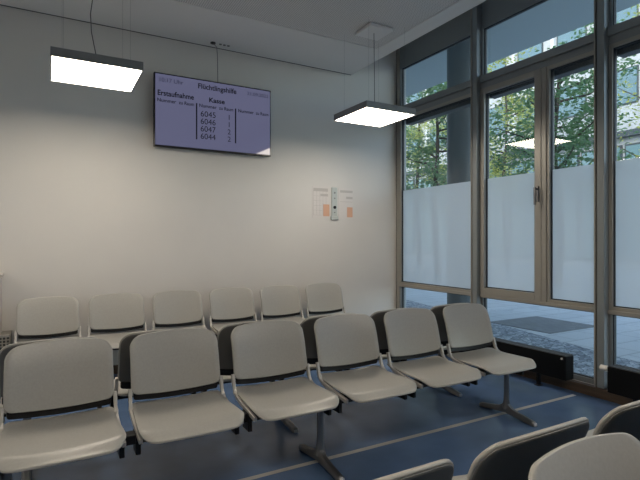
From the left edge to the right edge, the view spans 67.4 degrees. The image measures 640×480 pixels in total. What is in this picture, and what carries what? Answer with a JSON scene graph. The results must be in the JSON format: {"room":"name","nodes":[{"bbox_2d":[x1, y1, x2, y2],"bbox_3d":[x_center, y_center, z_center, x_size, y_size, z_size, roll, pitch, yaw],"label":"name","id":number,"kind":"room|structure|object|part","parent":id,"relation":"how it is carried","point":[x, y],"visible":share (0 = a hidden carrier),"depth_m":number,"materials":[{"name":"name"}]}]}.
{"room":"waiting room","nodes":[
{"label":"waiting room","id":0,"kind":"room"},
{"bbox_2d":[0,5,395,364],"bbox_3d":[-2.139,-0.700,4.935,7.500,4.100,0.200,0,0,-29],"label":"wall","id":1,"kind":"structure","parent":0,"point":[89,205],"depth_m":5.12,"materials":[{"name":"paint"}]},
{"bbox_2d":[113,365,117,373],"bbox_3d":[-2.103,1.308,4.830,7.060,0.085,0.018,0,0,-29],"label":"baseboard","id":2,"kind":"structure","parent":1,"relation":"attached to","point":[115,367],"depth_m":4.84,"materials":[{"name":"brown wood"}]},
{"bbox_2d":[0,4,349,74],"bbox_3d":[-2.390,-2.195,4.672,6.405,0.104,0.012,0,0,-29],"label":"trim","id":3,"kind":"structure","parent":1,"relation":"attached to","point":[0,4],"depth_m":5.07,"materials":[{"name":"grey paint"}]},
{"bbox_2d":[153,72,270,156],"bbox_3d":[-1.164,-1.357,5.315,1.310,0.770,0.089,0,0,-29],"label":"wall screen","id":4,"kind":"object","parent":1,"relation":"attached to","point":[189,113],"visible":1,"depth_m":5.24,"materials":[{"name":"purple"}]},
{"bbox_2d":[312,186,329,217],"bbox_3d":[0.014,-0.475,6.024,0.250,0.400,0.004,0,0,-29],"label":"notice","id":5,"kind":"object","parent":1,"relation":"attached to","point":[320,194],"visible":1,"depth_m":6.02,"materials":[{"name":"white paper"}]},
{"bbox_3d":[0.080,-0.375,6.060,0.090,0.150,0.001,0,0,-29],"label":"orange panel","id":6,"kind":"part","parent":5,"relation":"part of","materials":[{"name":"brown paper"}]},
{"bbox_2d":[330,187,337,219],"bbox_3d":[0.184,-0.463,6.109,0.110,0.415,0.026,0,0,-29],"label":"wall dispenser","id":7,"kind":"object","parent":1,"relation":"attached to","point":[334,216],"visible":1,"depth_m":6.10,"materials":[{"name":"grey plastic"}]},
{"bbox_2d":[338,188,352,219],"bbox_3d":[0.332,-0.468,6.203,0.220,0.405,0.004,0,0,-29],"label":"notice","id":8,"kind":"object","parent":1,"relation":"attached to","point":[345,195],"visible":1,"depth_m":6.20,"materials":[{"name":"white paper"}]},
{"bbox_3d":[0.387,-0.360,6.232,0.085,0.130,0.001,0,0,-29],"label":"orange panel","id":9,"kind":"part","parent":8,"relation":"part of","materials":[{"name":"brown paper"}]},
{"bbox_2d":[0,0,485,74],"bbox_3d":[-0.082,-2.449,1.474,7.300,0.603,7.850,0,0,-29],"label":"ceiling","id":10,"kind":"structure","parent":0,"point":[320,34],"depth_m":4.72,"materials":[{"name":"white paint"}]},
{"bbox_2d":[50,0,142,91],"bbox_3d":[-1.712,-1.698,3.660,0.600,0.897,0.600,0,0,-29],"label":"pendant lamp","id":11,"kind":"object","parent":10,"relation":"hanging from","point":[69,66],"visible":1,"depth_m":3.55,"materials":[{"name":"grey plastic"}]},
{"bbox_2d":[52,56,140,91],"bbox_3d":[-1.712,-1.258,3.660,0.582,0.008,0.582,0,0,-29],"label":"diffuser","id":12,"kind":"object","parent":11,"relation":"attached to","point":[77,70],"depth_m":3.59,"materials":[{"name":"white plastic"}]},
{"bbox_2d":[210,41,229,81],"bbox_3d":[-1.100,-1.912,5.259,0.164,0.470,0.177,0,0,21],"label":"outlet","id":13,"kind":"object","parent":10,"relation":"attached to","point":[212,42],"visible":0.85,"depth_m":5.31,"materials":[{"name":"black metal"}]},
{"bbox_2d":[334,22,415,126],"bbox_3d":[0.553,-1.698,4.920,0.600,0.897,0.600,0,0,-29],"label":"pendant lamp","id":14,"kind":"object","parent":10,"relation":"hanging from","point":[369,113],"visible":1,"depth_m":4.83,"materials":[{"name":"grey plastic"}]},
{"bbox_2d":[336,107,412,126],"bbox_3d":[0.553,-1.258,4.920,0.582,0.008,0.582,0,0,-29],"label":"diffuser","id":15,"kind":"object","parent":14,"relation":"attached to","point":[369,116],"depth_m":4.87,"materials":[{"name":"white plastic"}]},
{"bbox_2d":[0,354,620,479],"bbox_3d":[-0.169,1.424,1.425,7.500,0.152,8.250,0,0,-29],"label":"floor","id":16,"kind":"structure","parent":0,"point":[270,445],"depth_m":3.26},
{"bbox_2d":[0,273,11,349],"bbox_3d":[-3.091,0.825,4.128,0.730,1.050,0.235,0,0,-29],"label":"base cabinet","id":17,"kind":"object","parent":16,"relation":"on","point":[5,336],"visible":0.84,"depth_m":4.23,"materials":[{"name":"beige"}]},
{"bbox_3d":[-3.082,0.840,4.133,0.710,0.020,0.235,0,0,-29],"label":"rail","id":18,"kind":"part","parent":17,"relation":"part of","materials":[{"name":"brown metal"}]},
{"bbox_3d":[-3.083,1.075,4.135,0.710,0.450,0.230,0,0,-29],"label":"grille panel","id":19,"kind":"part","parent":17,"relation":"part of","materials":[{"name":"grey metal"}]},
{"bbox_2d":[14,283,345,349],"bbox_3d":[-1.096,0.937,4.875,3.430,0.826,0.620,0,0,-29],"label":"bench","id":20,"kind":"object","parent":16,"relation":"on","point":[41,317],"visible":0.76,"depth_m":4.88,"materials":[{"name":"grey plastic"}]},
{"bbox_3d":[-2.475,0.690,4.379,0.495,0.333,0.130,0,0,-29],"label":"backrest","id":21,"kind":"part","parent":20,"relation":"part of","materials":[{"name":"grey plastic"}]},
{"bbox_3d":[-2.349,0.923,4.156,0.524,0.061,0.498,0,0,-29],"label":"seat","id":22,"kind":"part","parent":20,"relation":"part of","materials":[{"name":"grey plastic"}]},
{"bbox_3d":[-1.845,0.923,4.439,0.524,0.061,0.498,0,0,-29],"label":"seat","id":23,"kind":"part","parent":20,"relation":"part of","materials":[{"name":"grey plastic"}]},
{"bbox_3d":[-1.971,0.690,4.662,0.495,0.333,0.130,0,0,-29],"label":"backrest","id":24,"kind":"part","parent":20,"relation":"part of","materials":[{"name":"grey plastic"}]},
{"bbox_3d":[-1.466,0.690,4.945,0.495,0.333,0.130,0,0,-29],"label":"backrest","id":25,"kind":"part","parent":20,"relation":"part of","materials":[{"name":"grey plastic"}]},
{"bbox_3d":[-1.341,0.923,4.722,0.524,0.061,0.498,0,0,-29],"label":"seat","id":26,"kind":"part","parent":20,"relation":"part of","materials":[{"name":"grey plastic"}]},
{"bbox_3d":[-0.837,0.923,5.005,0.524,0.061,0.498,0,0,-29],"label":"seat","id":27,"kind":"part","parent":20,"relation":"part of","materials":[{"name":"grey plastic"}]},
{"bbox_3d":[-0.963,0.690,5.228,0.495,0.333,0.130,0,0,-29],"label":"backrest","id":28,"kind":"part","parent":20,"relation":"part of","materials":[{"name":"grey plastic"}]},
{"bbox_3d":[-0.458,0.690,5.511,0.495,0.333,0.130,0,0,-29],"label":"backrest","id":29,"kind":"part","parent":20,"relation":"part of","materials":[{"name":"grey plastic"}]},
{"bbox_3d":[-0.333,0.923,5.288,0.524,0.061,0.498,0,0,-29],"label":"seat","id":30,"kind":"part","parent":20,"relation":"part of","materials":[{"name":"grey plastic"}]},
{"bbox_3d":[0.046,0.690,5.793,0.495,0.333,0.130,0,0,-29],"label":"backrest","id":31,"kind":"part","parent":20,"relation":"part of","materials":[{"name":"grey plastic"}]},
{"bbox_2d":[0,303,463,479],"bbox_3d":[-0.301,0.937,3.515,3.435,0.826,0.620,0,0,-29],"label":"bench","id":32,"kind":"object","parent":16,"relation":"on","point":[122,383],"visible":0.12,"depth_m":3.09,"materials":[{"name":"black plastic"}]},
{"bbox_3d":[-1.441,0.696,2.589,0.481,0.325,0.122,0,0,-29],"label":"panel","id":33,"kind":"part","parent":32,"relation":"part of","materials":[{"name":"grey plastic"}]},
{"bbox_3d":[-1.445,0.690,2.595,0.495,0.333,0.130,0,0,-29],"label":"backrest","id":34,"kind":"part","parent":32,"relation":"part of","materials":[{"name":"grey plastic"}]},
{"bbox_3d":[-1.065,0.923,3.101,0.524,0.061,0.498,0,0,-29],"label":"seat","id":35,"kind":"part","parent":32,"relation":"part of","materials":[{"name":"grey plastic"}]},
{"bbox_3d":[-0.936,0.696,2.872,0.481,0.325,0.122,0,0,-29],"label":"panel","id":36,"kind":"part","parent":32,"relation":"part of","materials":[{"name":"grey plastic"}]},
{"bbox_3d":[-0.940,0.690,2.878,0.495,0.333,0.130,0,0,-29],"label":"backrest","id":37,"kind":"part","parent":32,"relation":"part of","materials":[{"name":"grey plastic"}]},
{"bbox_3d":[-0.560,0.923,3.385,0.524,0.061,0.498,0,0,-29],"label":"seat","id":38,"kind":"part","parent":32,"relation":"part of","materials":[{"name":"grey plastic"}]},
{"bbox_3d":[-0.432,0.696,3.156,0.481,0.325,0.122,0,0,-29],"label":"panel","id":39,"kind":"part","parent":32,"relation":"part of","materials":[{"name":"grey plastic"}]},
{"bbox_3d":[-0.435,0.690,3.162,0.495,0.333,0.130,0,0,-29],"label":"backrest","id":40,"kind":"part","parent":32,"relation":"part of","materials":[{"name":"grey plastic"}]},
{"bbox_3d":[-0.055,0.923,3.668,0.524,0.061,0.498,0,0,-29],"label":"seat","id":41,"kind":"part","parent":32,"relation":"part of","materials":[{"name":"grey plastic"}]},
{"bbox_3d":[0.073,0.696,3.439,0.481,0.325,0.122,0,0,-29],"label":"panel","id":42,"kind":"part","parent":32,"relation":"part of","materials":[{"name":"grey plastic"}]},
{"bbox_3d":[0.070,0.690,3.445,0.495,0.333,0.130,0,0,-29],"label":"backrest","id":43,"kind":"part","parent":32,"relation":"part of","materials":[{"name":"grey plastic"}]},
{"bbox_3d":[0.578,0.696,3.723,0.481,0.325,0.122,0,0,-29],"label":"panel","id":44,"kind":"part","parent":32,"relation":"part of","materials":[{"name":"grey plastic"}]},
{"bbox_3d":[0.575,0.690,3.728,0.495,0.333,0.130,0,0,-29],"label":"backrest","id":45,"kind":"part","parent":32,"relation":"part of","materials":[{"name":"grey plastic"}]},
{"bbox_3d":[1.083,0.696,4.006,0.481,0.325,0.122,0,0,-29],"label":"panel","id":46,"kind":"part","parent":32,"relation":"part of","materials":[{"name":"grey plastic"}]},
{"bbox_3d":[1.080,0.690,4.012,0.495,0.333,0.130,0,0,-29],"label":"backrest","id":47,"kind":"part","parent":32,"relation":"part of","materials":[{"name":"grey plastic"}]},
{"bbox_2d":[0,303,536,479],"bbox_3d":[0.044,0.937,2.975,3.435,0.826,0.620,0,0,-29],"label":"bench","id":48,"kind":"object","parent":16,"relation":"on","point":[45,378],"visible":1,"depth_m":2.76,"materials":[{"name":"grey plastic"}]},
{"bbox_3d":[-1.337,0.690,2.478,0.495,0.333,0.130,0,0,-29],"label":"backrest","id":49,"kind":"part","parent":48,"relation":"part of","materials":[{"name":"grey plastic"}]},
{"bbox_3d":[-1.211,0.923,2.255,0.524,0.061,0.498,0,0,-29],"label":"seat","id":50,"kind":"part","parent":48,"relation":"part of","materials":[{"name":"grey plastic"}]},
{"bbox_3d":[-0.832,0.690,2.761,0.495,0.333,0.130,0,0,-29],"label":"backrest","id":51,"kind":"part","parent":48,"relation":"part of","materials":[{"name":"grey plastic"}]},
{"bbox_3d":[-0.707,0.923,2.538,0.524,0.061,0.498,0,0,-29],"label":"seat","id":52,"kind":"part","parent":48,"relation":"part of","materials":[{"name":"grey plastic"}]},
{"bbox_3d":[-0.327,0.690,3.045,0.495,0.333,0.130,0,0,-29],"label":"backrest","id":53,"kind":"part","parent":48,"relation":"part of","materials":[{"name":"grey plastic"}]},
{"bbox_3d":[-0.202,0.923,2.821,0.524,0.061,0.498,0,0,-29],"label":"seat","id":54,"kind":"part","parent":48,"relation":"part of","materials":[{"name":"grey plastic"}]},
{"bbox_3d":[0.178,0.690,3.328,0.495,0.333,0.130,0,0,-29],"label":"backrest","id":55,"kind":"part","parent":48,"relation":"part of","materials":[{"name":"grey plastic"}]},
{"bbox_3d":[0.303,0.923,3.105,0.524,0.061,0.498,0,0,-29],"label":"seat","id":56,"kind":"part","parent":48,"relation":"part of","materials":[{"name":"grey plastic"}]},
{"bbox_3d":[0.683,0.690,3.611,0.495,0.333,0.130,0,0,-29],"label":"backrest","id":57,"kind":"part","parent":48,"relation":"part of","materials":[{"name":"grey plastic"}]},
{"bbox_3d":[0.808,0.923,3.388,0.524,0.061,0.498,0,0,-29],"label":"seat","id":58,"kind":"part","parent":48,"relation":"part of","materials":[{"name":"grey plastic"}]},
{"bbox_3d":[1.188,0.690,3.895,0.495,0.333,0.130,0,0,-29],"label":"backrest","id":59,"kind":"part","parent":48,"relation":"part of","materials":[{"name":"grey plastic"}]},
{"bbox_3d":[1.313,0.923,3.672,0.524,0.061,0.498,0,0,-29],"label":"seat","id":60,"kind":"part","parent":48,"relation":"part of","materials":[{"name":"grey plastic"}]},
{"bbox_2d":[374,400,639,479],"bbox_3d":[0.743,0.937,1.742,2.241,0.826,0.620,0,0,-29],"label":"bench","id":61,"kind":"object","parent":16,"relation":"on","point":[513,458],"visible":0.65,"depth_m":1.31,"materials":[{"name":"black plastic"}]},
{"bbox_3d":[0.120,0.690,1.114,0.495,0.333,0.130,0,0,-29],"label":"backrest","id":62,"kind":"part","parent":61,"relation":"part of","materials":[{"name":"grey plastic"}]},
{"bbox_3d":[0.123,0.696,1.108,0.481,0.325,0.122,0,0,-29],"label":"panel","id":63,"kind":"part","parent":61,"relation":"part of","materials":[{"name":"grey plastic"}]},
{"bbox_3d":[0.489,0.923,1.615,0.524,0.061,0.498,0,0,-29],"label":"seat","id":64,"kind":"part","parent":61,"relation":"part of","materials":[{"name":"grey plastic"}]},
{"bbox_3d":[0.615,0.690,1.392,0.495,0.333,0.130,0,0,-29],"label":"backrest","id":65,"kind":"part","parent":61,"relation":"part of","materials":[{"name":"grey plastic"}]},
{"bbox_3d":[0.618,0.696,1.386,0.481,0.325,0.122,0,0,-29],"label":"panel","id":66,"kind":"part","parent":61,"relation":"part of","materials":[{"name":"grey plastic"}]},
{"bbox_3d":[1.478,0.923,2.170,0.524,0.061,0.498,0,0,-29],"label":"seat","id":67,"kind":"part","parent":61,"relation":"part of","materials":[{"name":"grey plastic"}]},
{"bbox_3d":[1.109,0.690,1.669,0.495,0.333,0.130,0,0,-29],"label":"backrest","id":68,"kind":"part","parent":61,"relation":"part of","materials":[{"name":"grey plastic"}]},
{"bbox_3d":[1.112,0.696,1.663,0.481,0.325,0.122,0,0,-29],"label":"panel","id":69,"kind":"part","parent":61,"relation":"part of","materials":[{"name":"grey plastic"}]},
{"bbox_2d":[458,337,573,385],"bbox_3d":[1.591,1.179,5.244,0.123,0.343,2.410,0,0,-29],"label":"radiator","id":70,"kind":"object","parent":16,"relation":"on","point":[552,363],"visible":0.4,"depth_m":4.37,"materials":[{"name":"black metal"}]},
{"bbox_2d":[495,337,571,356],"bbox_3d":[1.594,1.011,5.246,0.105,0.008,2.390,0,0,-29],"label":"grille","id":71,"kind":"object","parent":70,"relation":"attached to","point":[539,350],"depth_m":4.50,"materials":[{"name":"grey metal"}]},
{"bbox_2d":[528,432,639,479],"bbox_3d":[1.323,0.937,1.278,1.698,0.826,0.620,0,0,-29],"label":"bench","id":72,"kind":"object","parent":16,"relation":"on","point":[609,456],"visible":1,"depth_m":1.25,"materials":[{"name":"grey plastic"}]},
{"bbox_2d":[599,364,639,401],"bbox_3d":[3.030,1.179,2.687,0.115,0.343,2.920,0,0,-29],"label":"radiator","id":73,"kind":"object","parent":16,"relation":"on","point":[622,380],"visible":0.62,"depth_m":3.75,"materials":[{"name":"black metal"}]},
{"bbox_2d":[609,364,639,372],"bbox_3d":[3.051,1.011,2.650,0.105,0.008,2.815,0,0,-29],"label":"grille","id":74,"kind":"object","parent":73,"relation":"attached to","point":[618,368],"depth_m":3.77,"materials":[{"name":"grey metal"}]},
{"bbox_2d":[405,69,405,307],"bbox_3d":[-3.971,-0.990,15.700,0.240,4.980,20.730,0,0,-29],"label":"wall","id":75,"kind":"structure","parent":0,"point":[405,69],"depth_m":6.71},
{"bbox_2d":[396,0,530,65],"bbox_3d":[3.006,-2.507,3.206,0.080,0.285,7.850,0,0,-29],"label":"trim","id":76,"kind":"structure","parent":75,"relation":"attached to","point":[459,25],"depth_m":5.70,"materials":[{"name":"grey metal"}]},
{"bbox_3d":[2.834,1.397,3.563,0.170,0.205,7.060,0,0,-29],"label":"wall","id":77,"kind":"structure","parent":0,"visible":0},
{"bbox_2d":[396,31,470,308],"bbox_3d":[1.469,-0.693,6.036,0.230,3.915,1.410,0,0,-29],"label":"window","id":78,"kind":"structure","parent":77,"relation":"in","point":[435,221],"depth_m":6.02,"materials":[{"name":"grey glass"}]},
{"bbox_2d":[471,0,608,388],"bbox_3d":[2.155,-0.693,4.764,0.279,3.915,1.480,0,0,-29],"label":"window","id":79,"kind":"structure","parent":77,"relation":"in","point":[537,227],"depth_m":4.60,"materials":[{"name":"grey"}]},
{"bbox_3d":[1.986,-0.532,4.982,0.090,2.255,0.755,0,0,-29],"label":"sash","id":80,"kind":"part","parent":79,"relation":"part of","materials":[{"name":"glass"}]},
{"bbox_3d":[2.091,-0.430,4.648,0.054,0.180,0.028,0,0,-29],"label":"handle","id":81,"kind":"part","parent":79,"relation":"part of","materials":[{"name":"silver metal"}]},
{"bbox_3d":[2.323,-0.532,4.397,0.075,2.255,0.495,0,0,-29],"label":"pane frame","id":82,"kind":"part","parent":79,"relation":"part of","materials":[{"name":"brown metal"}]},
{"bbox_2d":[451,351,632,404],"bbox_3d":[2.929,1.308,3.163,0.055,0.085,7.850,0,0,-29],"label":"baseboard","id":83,"kind":"structure","parent":77,"relation":"in","point":[577,386],"depth_m":4.22,"materials":[{"name":"brown wood"}]},
{"bbox_2d":[607,0,639,364],"bbox_3d":[2.856,-0.552,3.564,0.230,3.635,1.300,0,0,-29],"label":"window","id":84,"kind":"structure","parent":77,"relation":"in","point":[624,37],"depth_m":4.03,"materials":[{"name":"grey"}]},
{"bbox_3d":[2.808,-0.552,3.537,0.070,3.635,1.300,0,0,-29],"label":"frame","id":85,"kind":"part","parent":84,"relation":"part of","materials":[{"name":"grey"}]},
{"label":"outside","id":86,"kind":"structure","parent":0,"visible":0},
{"bbox_2d":[406,288,639,361],"bbox_3d":[20.696,1.460,28.815,55.700,0.180,90.000,0,0,-29],"label":"ground","id":87,"kind":"structure","parent":86,"point":[628,329],"depth_m":8.49,"materials":[{"name":"grey concrete"}]},
{"bbox_2d":[406,125,413,177],"bbox_3d":[2.101,-2.964,23.174,4.837,8.752,4.938,0,0,-29],"label":"tree","id":88,"kind":"object","parent":87,"relation":"on","point":[407,130],"visible":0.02,"depth_m":22.86,"materials":[{"name":"green plant"}]},
{"bbox_2d":[406,83,446,189],"bbox_3d":[5.892,-4.490,28.728,5.307,11.790,5.252,0,0,-29],"label":"tree","id":89,"kind":"object","parent":87,"relation":"on","point":[419,127],"visible":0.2,"depth_m":28.35,"materials":[{"name":"green plant"}]},
{"bbox_2d":[406,81,500,189],"bbox_3d":[4.586,-3.037,18.623,4.702,8.901,4.894,0,0,-29],"label":"tree","id":90,"kind":"object","parent":87,"relation":"on","point":[431,162],"visible":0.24,"depth_m":18.45,"materials":[{"name":"green plant"}]},
{"bbox_2d":[447,38,470,303],"bbox_3d":[2.485,-1.060,8.343,0.540,4.860,0.540,0,0,-29],"label":"column","id":91,"kind":"structure","parent":87,"relation":"on","point":[459,55],"depth_m":8.11,"materials":[{"name":"grey paint"}]},
{"bbox_2d":[487,47,535,178],"bbox_3d":[9.055,-4.356,23.156,5.327,11.519,5.072,0,0,-29],"label":"tree","id":92,"kind":"object","parent":87,"relation":"on","point":[496,173],"visible":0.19,"depth_m":23.21,"materials":[{"name":"green plant"}]},
{"bbox_2d":[406,300,639,376],"bbox_3d":[5.259,1.366,2.378,2.900,0.001,19.000,0,0,-29],"label":"cobbles","id":93,"kind":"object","parent":87,"relation":"on","point":[583,357],"depth_m":6.27,"materials":[{"name":"grey stone"}]},
{"bbox_2d":[406,5,639,188],"bbox_3d":[13.392,-7.100,35.036,8.350,17.100,44.000,0,0,-29],"label":"office building","id":94,"kind":"structure","parent":87,"relation":"on","point":[634,147],"depth_m":26.17,"materials":[{"name":"grey"}]},
{"bbox_3d":[7.426,-7.650,37.708,0.020,1.680,1.580,0,0,-29],"label":"pane","id":95,"kind":"part","parent":94,"relation":"part of","materials":[{"name":"clear glass"}]},
{"bbox_3d":[7.426,-10.950,37.708,0.020,1.880,1.580,0,0,-29],"label":"pane","id":96,"kind":"part","parent":94,"relation":"part of","materials":[{"name":"clear glass"}]},
{"bbox_3d":[7.950,-1.850,36.683,0.030,5.600,1.960,0,0,-29],"label":"pane","id":97,"kind":"part","parent":94,"relation":"part of","materials":[{"name":"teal glass"}]},
{"bbox_3d":[8.699,-7.650,35.441,0.020,1.680,1.580,0,0,-29],"label":"pane","id":98,"kind":"part","parent":94,"relation":"part of","materials":[{"name":"clear glass"}]},
{"bbox_3d":[11.243,-10.950,30.906,0.020,1.880,1.580,0,0,-29],"label":"pane","id":99,"kind":"part","parent":94,"relation":"part of","materials":[{"name":"clear glass"}]},
{"bbox_3d":[11.243,-7.650,30.906,0.020,1.680,1.580,0,0,-29],"label":"pane","id":100,"kind":"part","parent":94,"relation":"part of","materials":[{"name":"clear glass"}]},
{"bbox_3d":[12.354,-1.850,28.835,0.030,5.600,1.960,0,0,-29],"label":"pane","id":101,"kind":"part","parent":94,"relation":"part of","materials":[{"name":"teal glass"}]},
{"bbox_3d":[12.516,-7.650,28.639,0.020,1.680,1.580,0,0,-29],"label":"pane","id":102,"kind":"part","parent":94,"relation":"part of","materials":[{"name":"clear glass"}]},
{"bbox_3d":[12.516,-10.950,28.639,0.020,1.880,1.580,0,0,-29],"label":"pane","id":103,"kind":"part","parent":94,"relation":"part of","materials":[{"name":"clear glass"}]},
{"bbox_3d":[13.455,-1.850,26.873,0.030,5.600,1.960,0,0,-29],"label":"pane","id":104,"kind":"part","parent":94,"relation":"part of","materials":[{"name":"teal glass"}]},
{"bbox_3d":[13.788,-10.950,26.371,0.020,1.880,1.580,0,0,-29],"label":"pane","id":105,"kind":"part","parent":94,"relation":"part of","materials":[{"name":"clear glass"}]},
{"bbox_3d":[13.788,-7.650,26.371,0.020,1.680,1.580,0,0,-29],"label":"pane","id":106,"kind":"part","parent":94,"relation":"part of","materials":[{"name":"clear glass"}]},
{"bbox_3d":[14.556,-1.850,24.910,0.030,5.600,1.960,0,0,-29],"label":"pane","id":107,"kind":"part","parent":94,"relation":"part of","materials":[{"name":"teal glass"}]},
{"bbox_3d":[15.061,-10.950,24.104,0.020,1.880,1.580,0,0,-29],"label":"pane","id":108,"kind":"part","parent":94,"relation":"part of","materials":[{"name":"clear glass"}]},
{"bbox_3d":[15.061,-7.650,24.104,0.020,1.680,1.580,0,0,-29],"label":"pane","id":109,"kind":"part","parent":94,"relation":"part of","materials":[{"name":"clear glass"}]},
{"bbox_3d":[15.658,-1.850,22.948,0.030,5.600,1.960,0,0,-29],"label":"pane","id":110,"kind":"part","parent":94,"relation":"part of","materials":[{"name":"teal glass"}]},
{"bbox_2d":[491,316,593,333],"bbox_3d":[3.617,1.366,7.798,1.220,0.008,1.140,0,0,-29],"label":"paving","id":111,"kind":"object","parent":87,"relation":"on","point":[535,323],"visible":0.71,"depth_m":7.74,"materials":[{"name":"grey concrete"}]},
{"bbox_2d":[489,15,639,176],"bbox_3d":[6.929,-2.846,14.112,4.059,8.521,4.181,0,0,-29],"label":"tree","id":112,"kind":"object","parent":87,"relation":"on","point":[569,143],"visible":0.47,"depth_m":13.74,"materials":[{"name":"green plant"}]},
{"bbox_2d":[591,4,639,163],"bbox_3d":[12.342,-4.161,16.900,5.043,11.132,5.013,0,0,15],"label":"tree","id":113,"kind":"object","parent":87,"relation":"on","point":[628,13],"visible":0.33,"depth_m":18.31,"materials":[{"name":"green plant"}]},
{"bbox_3d":[-5.116,-5.400,4.009,19.000,5.500,40.000,0,0,-29],"label":"wall","id":114,"kind":"structure","parent":0,"visible":0},
{"bbox_2d":[406,0,639,96],"bbox_3d":[2.209,-3.690,8.120,3.320,0.420,40.000,0,0,-29],"label":"roof overhang","id":115,"kind":"object","parent":114,"relation":"attached to","point":[551,19],"visible":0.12,"depth_m":8.05,"materials":[{"name":"grey"}]}
]}

